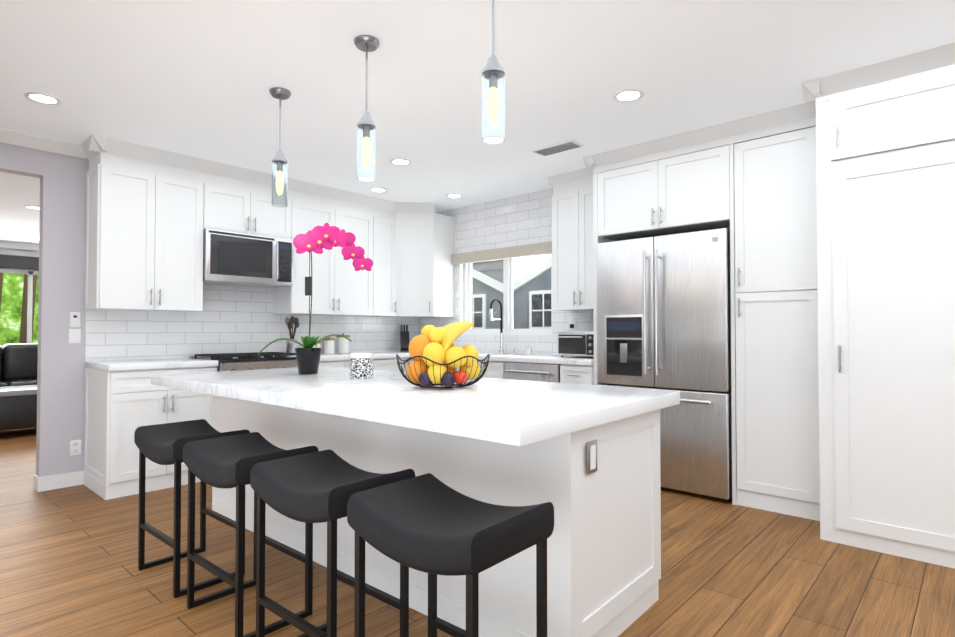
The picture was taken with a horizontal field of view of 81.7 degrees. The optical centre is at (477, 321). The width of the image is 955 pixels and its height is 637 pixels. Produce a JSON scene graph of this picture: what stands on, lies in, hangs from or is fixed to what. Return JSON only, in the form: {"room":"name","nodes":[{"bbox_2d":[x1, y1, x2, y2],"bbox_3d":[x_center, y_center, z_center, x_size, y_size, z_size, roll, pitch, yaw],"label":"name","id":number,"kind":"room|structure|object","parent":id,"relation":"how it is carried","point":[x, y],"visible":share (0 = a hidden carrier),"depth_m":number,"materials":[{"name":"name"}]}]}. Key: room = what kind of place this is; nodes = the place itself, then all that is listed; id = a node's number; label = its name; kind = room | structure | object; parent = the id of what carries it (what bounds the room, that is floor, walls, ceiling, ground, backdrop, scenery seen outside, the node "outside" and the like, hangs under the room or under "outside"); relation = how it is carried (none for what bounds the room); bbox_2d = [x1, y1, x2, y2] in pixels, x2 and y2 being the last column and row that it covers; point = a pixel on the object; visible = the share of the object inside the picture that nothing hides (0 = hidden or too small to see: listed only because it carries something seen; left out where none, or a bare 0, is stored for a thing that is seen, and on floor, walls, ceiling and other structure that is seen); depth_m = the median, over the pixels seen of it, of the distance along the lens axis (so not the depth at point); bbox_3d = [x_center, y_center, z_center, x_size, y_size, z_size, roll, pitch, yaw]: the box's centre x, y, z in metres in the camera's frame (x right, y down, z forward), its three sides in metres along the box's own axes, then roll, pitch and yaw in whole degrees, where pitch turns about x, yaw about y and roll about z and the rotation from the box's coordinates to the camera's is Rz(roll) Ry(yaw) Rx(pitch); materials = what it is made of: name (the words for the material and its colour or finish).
{"room":"kitchen","nodes":[
{"label":"kitchen","id":0,"kind":"room"},
{"bbox_2d":[0,172,39,244],"bbox_3d":[-5.643,-1.320,5.518,5.100,0.300,6.200,-1,-1,42],"label":"ceiling","id":1,"kind":"structure","parent":0,"point":[19,222],"depth_m":5.74,"materials":[{"name":"white paint"}]},
{"bbox_2d":[24,206,39,209],"bbox_3d":[-4.517,-1.163,5.641,0.176,0.007,0.176,-1,-1,42],"label":"recessed light","id":2,"kind":"object","parent":1,"relation":"in","point":[34,207],"visible":0.71,"depth_m":5.63,"materials":[{"name":"white plastic"}]},
{"bbox_2d":[0,142,419,476],"bbox_3d":[-3.220,-0.051,4.277,0.128,2.640,7.230,-1,-1,42],"label":"wall","id":3,"kind":"structure","parent":0,"point":[235,319],"depth_m":4.33,"materials":[{"name":"grey"}]},
{"bbox_2d":[0,269,38,346],"bbox_3d":[-6.570,-0.180,8.094,0.060,1.130,2.200,-1,-1,42],"label":"window","id":4,"kind":"structure","parent":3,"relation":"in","point":[29,303],"depth_m":8.07,"materials":[{"name":"white"}]},
{"bbox_2d":[0,241,38,250],"bbox_3d":[-7.355,-1.098,7.066,0.080,0.090,5.800,-1,-1,42],"label":"crown molding","id":5,"kind":"structure","parent":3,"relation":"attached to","point":[19,246],"depth_m":7.89,"materials":[{"name":"white wood"}]},
{"bbox_2d":[0,254,38,269],"bbox_3d":[-6.466,-0.847,8.011,0.118,0.180,2.500,-1,-1,42],"label":"valance","id":6,"kind":"object","parent":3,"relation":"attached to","point":[18,262],"visible":0.44,"depth_m":7.87,"materials":[{"name":"grey fabric"}]},
{"bbox_2d":[34,471,83,491],"bbox_3d":[-4.385,1.194,2.966,0.134,0.105,3.774,-1,-1,42],"label":"baseboard","id":7,"kind":"structure","parent":3,"relation":"attached to","point":[52,482],"depth_m":4.19,"materials":[{"name":"white wood"}]},
{"bbox_2d":[69,312,80,343],"bbox_3d":[-3.125,0.048,4.286,0.013,0.241,0.072,-1,-1,42],"label":"light switch","id":8,"kind":"object","parent":3,"relation":"attached to","point":[74,334],"visible":1,"depth_m":4.28,"materials":[{"name":"white plastic"}]},
{"bbox_2d":[70,440,80,455],"bbox_3d":[-3.117,0.977,4.283,0.007,0.115,0.073,-1,-1,42],"label":"electrical outlet","id":9,"kind":"object","parent":3,"relation":"attached to","point":[75,447],"visible":1,"depth_m":4.28,"materials":[{"name":"white plastic"}]},
{"bbox_2d":[85,164,203,311],"bbox_3d":[-2.685,-0.635,4.490,0.388,1.085,0.754,-1,-1,42],"label":"upper cabinet","id":10,"kind":"object","parent":3,"relation":"attached to","point":[144,242],"visible":1,"depth_m":4.33,"materials":[{"name":"white wood"}]},
{"bbox_2d":[0,128,454,224],"bbox_3d":[-2.923,-1.282,4.023,0.698,0.188,7.240,-1,-1,42],"label":"crown molding","id":11,"kind":"structure","parent":3,"relation":"attached to","point":[97,149],"depth_m":4.71,"materials":[{"name":"white wood"}]},
{"bbox_2d":[203,183,291,239],"bbox_3d":[-2.159,-0.975,5.076,0.388,0.386,0.806,-1,-1,42],"label":"upper cabinet","id":12,"kind":"object","parent":3,"relation":"attached to","point":[234,210],"visible":0.85,"depth_m":4.93,"materials":[{"name":"white wood"}]},
{"bbox_2d":[203,229,292,287],"bbox_3d":[-2.137,-0.560,5.048,0.445,0.435,0.800,-1,-1,42],"label":"microwave","id":13,"kind":"object","parent":12,"relation":"attached to","point":[237,259],"visible":1,"depth_m":4.90,"materials":[{"name":"silver metal"}]},
{"bbox_2d":[273,200,372,315],"bbox_3d":[-1.566,-0.614,5.724,0.388,1.085,0.958,-1,-1,42],"label":"upper cabinet","id":14,"kind":"object","parent":3,"relation":"attached to","point":[341,286],"visible":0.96,"depth_m":5.58,"materials":[{"name":"white wood"}]},
{"bbox_2d":[368,216,395,316],"bbox_3d":[-1.136,-0.605,6.199,0.388,1.085,0.318,-1,-1,42],"label":"upper cabinet","id":15,"kind":"object","parent":3,"relation":"attached to","point":[384,266],"visible":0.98,"depth_m":6.10,"materials":[{"name":"white wood"}]},
{"bbox_2d":[384,220,454,317],"bbox_3d":[-0.719,-0.601,6.464,0.648,1.085,0.644,-1,-1,42],"label":"upper cabinet","id":16,"kind":"object","parent":3,"relation":"attached to","point":[425,274],"visible":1,"depth_m":6.23,"materials":[{"name":"white wood"}]},
{"bbox_2d":[0,427,954,636],"bbox_3d":[-2.230,1.303,3.356,13.000,0.100,7.650,-1,-1,42],"label":"floor","id":17,"kind":"structure","parent":0,"point":[68,561],"depth_m":2.66,"materials":[{"name":"brown wood"}]},
{"bbox_2d":[0,385,36,430],"bbox_3d":[-5.218,1.041,6.577,0.672,0.535,1.320,-1,-1,42],"label":"ottoman","id":18,"kind":"object","parent":17,"relation":"on","point":[18,407],"visible":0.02,"depth_m":6.19,"materials":[{"name":"black leather"}]},
{"bbox_2d":[0,343,37,386],"bbox_3d":[-5.949,0.808,7.378,1.000,1.030,2.300,-1,-1,42],"label":"sofa","id":19,"kind":"object","parent":17,"relation":"on","point":[18,364],"visible":0.15,"depth_m":7.26,"materials":[{"name":"black leather"}]},
{"bbox_2d":[83,366,216,499],"bbox_3d":[-2.578,0.815,4.382,0.658,0.912,0.767,-1,-1,42],"label":"base cabinet","id":20,"kind":"object","parent":17,"relation":"on","point":[121,407],"visible":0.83,"depth_m":4.08,"materials":[{"name":"white wood"}]},
{"bbox_2d":[85,358,217,370],"bbox_3d":[-2.587,0.335,4.397,0.635,0.045,0.764,-1,-1,42],"label":"countertop","id":21,"kind":"structure","parent":20,"relation":"on","point":[118,365],"depth_m":4.20,"materials":[{"name":"stone"}]},
{"bbox_2d":[134,419,249,597],"bbox_3d":[-1.424,0.886,2.749,0.497,0.713,0.360,-1,-1,41],"label":"stool","id":22,"kind":"object","parent":17,"relation":"on","point":[162,444],"visible":0.81,"depth_m":2.72,"materials":[{"name":"black leather"}]},
{"bbox_2d":[189,352,296,371],"bbox_3d":[-2.029,0.784,4.941,0.717,0.992,0.788,-1,-1,42],"label":"range","id":23,"kind":"object","parent":17,"relation":"on","point":[245,361],"visible":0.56,"depth_m":4.75,"materials":[{"name":"silver metal"}]},
{"bbox_2d":[182,432,318,636],"bbox_3d":[-0.977,0.879,2.365,0.497,0.713,0.360,-1,-1,41],"label":"stool","id":24,"kind":"object","parent":17,"relation":"on","point":[231,461],"visible":0.79,"depth_m":2.32,"materials":[{"name":"black leather"}]},
{"bbox_2d":[250,449,414,636],"bbox_3d":[-0.522,0.872,1.973,0.497,0.713,0.360,-1,-1,41],"label":"stool","id":25,"kind":"object","parent":17,"relation":"on","point":[319,486],"visible":0.79,"depth_m":1.93,"materials":[{"name":"black leather"}]},
{"bbox_2d":[319,360,349,367],"bbox_3d":[-1.640,0.833,5.445,0.620,0.912,0.461,-1,-1,42],"label":"base cabinet","id":26,"kind":"object","parent":17,"relation":"on","point":[343,363],"depth_m":5.31,"materials":[{"name":"white wood"}]},
{"bbox_2d":[373,357,413,371],"bbox_3d":[-1.243,0.841,5.883,0.620,0.912,0.965,-1,-1,42],"label":"base cabinet","id":27,"kind":"object","parent":17,"relation":"on","point":[389,364],"depth_m":5.79,"materials":[{"name":"white wood"}]},
{"bbox_2d":[286,351,410,360],"bbox_3d":[-1.149,0.363,5.983,0.635,0.045,1.910,-1,-1,42],"label":"countertop","id":28,"kind":"structure","parent":27,"relation":"on","point":[346,356],"depth_m":5.67,"materials":[{"name":"stone"}]},
{"bbox_2d":[285,316,298,352],"bbox_3d":[-1.837,0.136,5.459,0.126,0.389,0.160,-1,-1,42],"label":"utensil crock","id":29,"kind":"object","parent":28,"relation":"on","point":[291,346],"visible":0.79,"depth_m":5.41,"materials":[{"name":"silver metal"}]},
{"bbox_2d":[312,341,320,347],"bbox_3d":[-1.660,0.255,5.686,0.098,0.159,0.098,-1,-1,42],"label":"canister","id":30,"kind":"object","parent":28,"relation":"on","point":[318,345],"visible":0.21,"depth_m":5.65,"materials":[{"name":"white ceramic"}]},
{"bbox_2d":[323,337,334,353],"bbox_3d":[-1.559,0.242,5.797,0.118,0.189,0.118,-1,-1,42],"label":"canister","id":31,"kind":"object","parent":28,"relation":"on","point":[328,345],"visible":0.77,"depth_m":5.75,"materials":[{"name":"white ceramic"}]},
{"bbox_2d":[337,333,349,353],"bbox_3d":[-1.442,0.229,5.927,0.138,0.219,0.138,-1,-1,42],"label":"canister","id":32,"kind":"object","parent":28,"relation":"on","point":[342,345],"visible":0.85,"depth_m":5.87,"materials":[{"name":"white ceramic"}]},
{"bbox_2d":[400,325,408,350],"bbox_3d":[-0.868,0.193,6.590,0.110,0.314,0.234,0,-1,-13],"label":"knife block","id":33,"kind":"object","parent":28,"relation":"on","point":[404,340],"visible":0.98,"depth_m":6.55,"materials":[{"name":"black plastic"}]},
{"bbox_2d":[212,395,660,636],"bbox_3d":[-0.468,0.816,3.065,2.756,0.863,0.786,-1,-1,41],"label":"kitchen island","id":34,"kind":"object","parent":17,"relation":"on","point":[598,487],"visible":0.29,"depth_m":2.19,"materials":[{"name":"white wood"}]},
{"bbox_2d":[151,366,679,445],"bbox_3d":[-0.554,0.353,2.973,2.840,0.058,1.230,-1,-1,41],"label":"island countertop","id":35,"kind":"structure","parent":34,"relation":"on","point":[513,412],"depth_m":2.27,"materials":[{"name":"stone"}]},
{"bbox_2d":[258,223,372,374],"bbox_3d":[-1.024,-0.152,3.478,0.511,0.968,0.513,-1,-1,41],"label":"orchid","id":36,"kind":"object","parent":35,"relation":"on","point":[317,239],"visible":1,"depth_m":3.51,"materials":[{"name":"pink plant"}]},
{"bbox_2d":[350,352,372,378],"bbox_3d":[-0.680,0.255,3.235,0.136,0.145,0.136,-1,-1,41],"label":"candle holder","id":37,"kind":"object","parent":35,"relation":"on","point":[361,365],"visible":1,"depth_m":3.18,"materials":[{"name":"white ceramic"}]},
{"bbox_2d":[396,322,489,388],"bbox_3d":[-0.168,0.159,2.704,0.456,0.320,0.456,-1,-1,41],"label":"fruit bowl","id":38,"kind":"object","parent":35,"relation":"on","point":[438,356],"visible":1,"depth_m":2.61,"materials":[{"name":"yellow food"}]},
{"bbox_2d":[347,473,553,636],"bbox_3d":[-0.082,0.866,1.595,0.497,0.713,0.360,-1,-1,41],"label":"stool","id":39,"kind":"object","parent":17,"relation":"on","point":[431,525],"visible":1,"depth_m":1.54,"materials":[{"name":"black leather"}]},
{"bbox_2d":[456,361,503,378],"bbox_3d":[0.093,0.838,5.720,0.969,0.912,0.620,-1,-1,42],"label":"base cabinet","id":40,"kind":"object","parent":17,"relation":"on","point":[495,369],"depth_m":5.26,"materials":[{"name":"white wood"}]},
{"bbox_2d":[478,352,593,365],"bbox_3d":[0.330,0.355,5.503,2.197,0.045,0.635,-1,-1,42],"label":"countertop","id":41,"kind":"structure","parent":40,"relation":"on","point":[552,359],"depth_m":4.99,"materials":[{"name":"stone"}]},
{"bbox_2d":[489,299,507,353],"bbox_3d":[0.227,0.047,5.734,0.129,0.577,0.210,-1,-1,42],"label":"faucet","id":42,"kind":"object","parent":41,"relation":"on","point":[501,350],"visible":0.98,"depth_m":5.80,"materials":[{"name":"silver metal"}]},
{"bbox_2d":[525,347,531,354],"bbox_3d":[0.519,0.295,5.572,0.069,0.075,0.070,-1,-1,42],"label":"jar","id":43,"kind":"object","parent":41,"relation":"on","point":[528,350],"visible":1,"depth_m":5.54,"materials":[{"name":"white ceramic"}]},
{"bbox_2d":[558,331,593,356],"bbox_3d":[0.971,0.205,5.000,0.400,0.235,0.362,-1,-1,42],"label":"toaster oven","id":44,"kind":"object","parent":41,"relation":"on","point":[575,343],"visible":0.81,"depth_m":4.89,"materials":[{"name":"silver metal"}]},
{"bbox_2d":[504,362,560,382],"bbox_3d":[0.658,0.829,5.160,0.608,0.911,0.671,-1,-1,42],"label":"dishwasher","id":45,"kind":"object","parent":17,"relation":"on","point":[543,372],"visible":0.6,"depth_m":4.94,"materials":[{"name":"silver metal"}]},
{"bbox_2d":[560,364,593,384],"bbox_3d":[1.020,0.823,4.853,0.324,0.912,0.658,-1,-1,42],"label":"base cabinet","id":46,"kind":"object","parent":17,"relation":"on","point":[577,374],"visible":0.23,"depth_m":4.64,"materials":[{"name":"white wood"}]},
{"bbox_2d":[597,228,731,500],"bbox_3d":[1.530,0.308,4.349,1.022,1.925,0.693,-1,-1,42],"label":"fridge","id":47,"kind":"object","parent":17,"relation":"on","point":[663,312],"visible":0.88,"depth_m":4.03,"materials":[{"name":"silver metal"}]},
{"bbox_2d":[593,144,736,504],"bbox_3d":[1.569,0.021,4.409,1.105,2.500,0.600,-1,-1,42],"label":"surround","id":48,"kind":"object","parent":17,"relation":"on","point":[597,239],"visible":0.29,"depth_m":3.83,"materials":[{"name":"white wood"}]},
{"bbox_2d":[598,145,729,240],"bbox_3d":[1.562,-0.967,4.407,1.038,0.525,0.638,-1,-1,42],"label":"upper cabinet","id":49,"kind":"object","parent":48,"relation":"attached to","point":[686,193],"visible":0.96,"depth_m":4.17,"materials":[{"name":"white wood"}]},
{"bbox_2d":[734,127,819,520],"bbox_3d":[2.171,0.011,3.834,0.556,2.500,0.632,-1,-1,42],"label":"tall cabinet","id":50,"kind":"object","parent":17,"relation":"on","point":[777,372],"visible":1,"depth_m":3.64,"materials":[{"name":"white wood"}]},
{"bbox_2d":[816,70,954,568],"bbox_3d":[2.991,-0.016,2.858,1.965,2.520,0.988,-1,-1,42],"label":"pantry","id":51,"kind":"object","parent":17,"relation":"on","point":[885,170],"visible":1,"depth_m":2.96,"materials":[{"name":"white wood"}]},
{"bbox_2d":[0,0,954,211],"bbox_3d":[-0.341,-1.476,1.691,7.900,0.120,7.650,-1,-1,42],"label":"ceiling","id":52,"kind":"structure","parent":0,"point":[197,78],"depth_m":3.08,"materials":[{"name":"white paint"}]},
{"bbox_2d":[24,92,61,104],"bbox_3d":[-2.695,-1.382,3.426,0.186,0.007,0.186,-1,-1,42],"label":"recessed light","id":53,"kind":"object","parent":52,"relation":"in","point":[42,98],"visible":1,"depth_m":3.42,"materials":[{"name":"white"}]},
{"bbox_2d":[269,87,290,206],"bbox_3d":[-1.189,-1.042,3.324,0.124,0.690,0.124,-1,-1,42],"label":"pendant light","id":54,"kind":"object","parent":52,"relation":"hanging from","point":[279,179],"visible":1,"depth_m":3.29,"materials":[{"name":"clear glass"}]},
{"bbox_2d":[354,35,378,181],"bbox_3d":[-0.552,-1.052,2.746,0.124,0.690,0.124,-1,-1,42],"label":"pendant light","id":55,"kind":"object","parent":52,"relation":"hanging from","point":[366,143],"visible":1,"depth_m":2.71,"materials":[{"name":"clear glass"}]},
{"bbox_2d":[369,188,387,192],"bbox_3d":[-1.012,-1.343,5.639,0.186,0.007,0.186,-1,-1,42],"label":"recessed light","id":56,"kind":"object","parent":52,"relation":"in","point":[379,190],"visible":0.94,"depth_m":5.64,"materials":[{"name":"white plastic"}]},
{"bbox_2d":[390,159,411,165],"bbox_3d":[-0.655,-1.359,4.708,0.186,0.007,0.186,-1,-1,42],"label":"recessed light","id":57,"kind":"object","parent":52,"relation":"in","point":[401,162],"visible":1,"depth_m":4.71,"materials":[{"name":"white plastic"}]},
{"bbox_2d":[446,194,462,197],"bbox_3d":[-0.245,-1.339,5.889,0.186,0.007,0.186,-1,-1,42],"label":"recessed light","id":58,"kind":"object","parent":52,"relation":"in","point":[454,196],"visible":0.96,"depth_m":5.89,"materials":[{"name":"white"}]},
{"bbox_2d":[481,0,504,143],"bbox_3d":[0.063,-1.062,2.189,0.124,0.690,0.124,-1,-1,42],"label":"pendant light","id":59,"kind":"object","parent":52,"relation":"hanging from","point":[493,100],"visible":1,"depth_m":2.15,"materials":[{"name":"clear glass"}]},
{"bbox_2d":[532,140,583,156],"bbox_3d":[0.630,-1.364,4.353,0.380,0.011,0.170,-1,-1,42],"label":"ceiling vent","id":60,"kind":"object","parent":52,"relation":"in","point":[559,147],"visible":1,"depth_m":4.33,"materials":[{"name":"white metal"}]},
{"bbox_2d":[613,89,643,102],"bbox_3d":[0.925,-1.382,3.384,0.186,0.007,0.186,-1,-1,42],"label":"recessed light","id":61,"kind":"object","parent":52,"relation":"in","point":[627,95],"visible":1,"depth_m":3.38,"materials":[{"name":"white plastic"}]},
{"bbox_2d":[420,188,593,354],"bbox_3d":[2.158,-0.049,4.423,7.900,2.640,0.208,-1,-1,42],"label":"wall","id":62,"kind":"structure","parent":0,"point":[524,219],"depth_m":5.97,"materials":[{"name":"grey tile"}]},
{"bbox_2d":[452,241,551,264],"bbox_3d":[0.248,-0.734,5.976,1.420,0.115,0.073,-1,-1,42],"label":"window valance","id":63,"kind":"object","parent":62,"relation":"attached to","point":[536,249],"visible":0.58,"depth_m":5.90,"materials":[{"name":"beige fabric"}]},
{"bbox_2d":[461,254,552,334],"bbox_3d":[0.323,-0.328,6.045,1.290,0.945,0.119,-1,-1,42],"label":"window","id":64,"kind":"structure","parent":62,"relation":"in","point":[507,297],"depth_m":6.03,"materials":[{"name":"white"}]},
{"bbox_2d":[569,318,575,329],"bbox_3d":[0.921,0.021,5.383,0.075,0.115,0.029,-1,-1,42],"label":"electrical outlet","id":65,"kind":"object","parent":62,"relation":"attached to","point":[572,323],"visible":1,"depth_m":5.38,"materials":[{"name":"white plastic"}]},
{"bbox_2d":[552,187,593,310],"bbox_3d":[1.013,-0.648,5.068,0.581,1.080,0.388,-1,-1,42],"label":"upper cabinet","id":66,"kind":"object","parent":62,"relation":"attached to","point":[572,250],"visible":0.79,"depth_m":5.00,"materials":[{"name":"white wood"}]},
{"bbox_2d":[547,42,954,194],"bbox_3d":[2.142,-1.298,3.649,4.255,0.167,0.990,-1,-1,42],"label":"crown molding","id":67,"kind":"structure","parent":62,"relation":"attached to","point":[926,63],"depth_m":3.65,"materials":[{"name":"white wood"}]},
{"label":"outside","id":68,"kind":"structure","parent":0,"visible":0},
{"bbox_3d":[-1.991,1.408,8.234,22.000,0.100,22.000,-1,-1,42],"label":"ground","id":69,"kind":"structure","parent":68,"visible":0},
{"bbox_2d":[0,273,38,344],"bbox_3d":[-8.420,-1.641,9.392,1.190,6.004,13.000,-1,-1,42],"label":"trees","id":70,"kind":"object","parent":69,"relation":"on","point":[13,308],"visible":0.16,"depth_m":10.01,"materials":[{"name":"green plant"}]},
{"bbox_2d":[472,258,550,328],"bbox_3d":[0.511,-0.930,9.546,6.000,4.620,0.155,-1,-1,42],"label":"house","id":71,"kind":"structure","parent":69,"relation":"on","point":[536,310],"depth_m":9.35,"materials":[{"name":"grey"}]}
]}

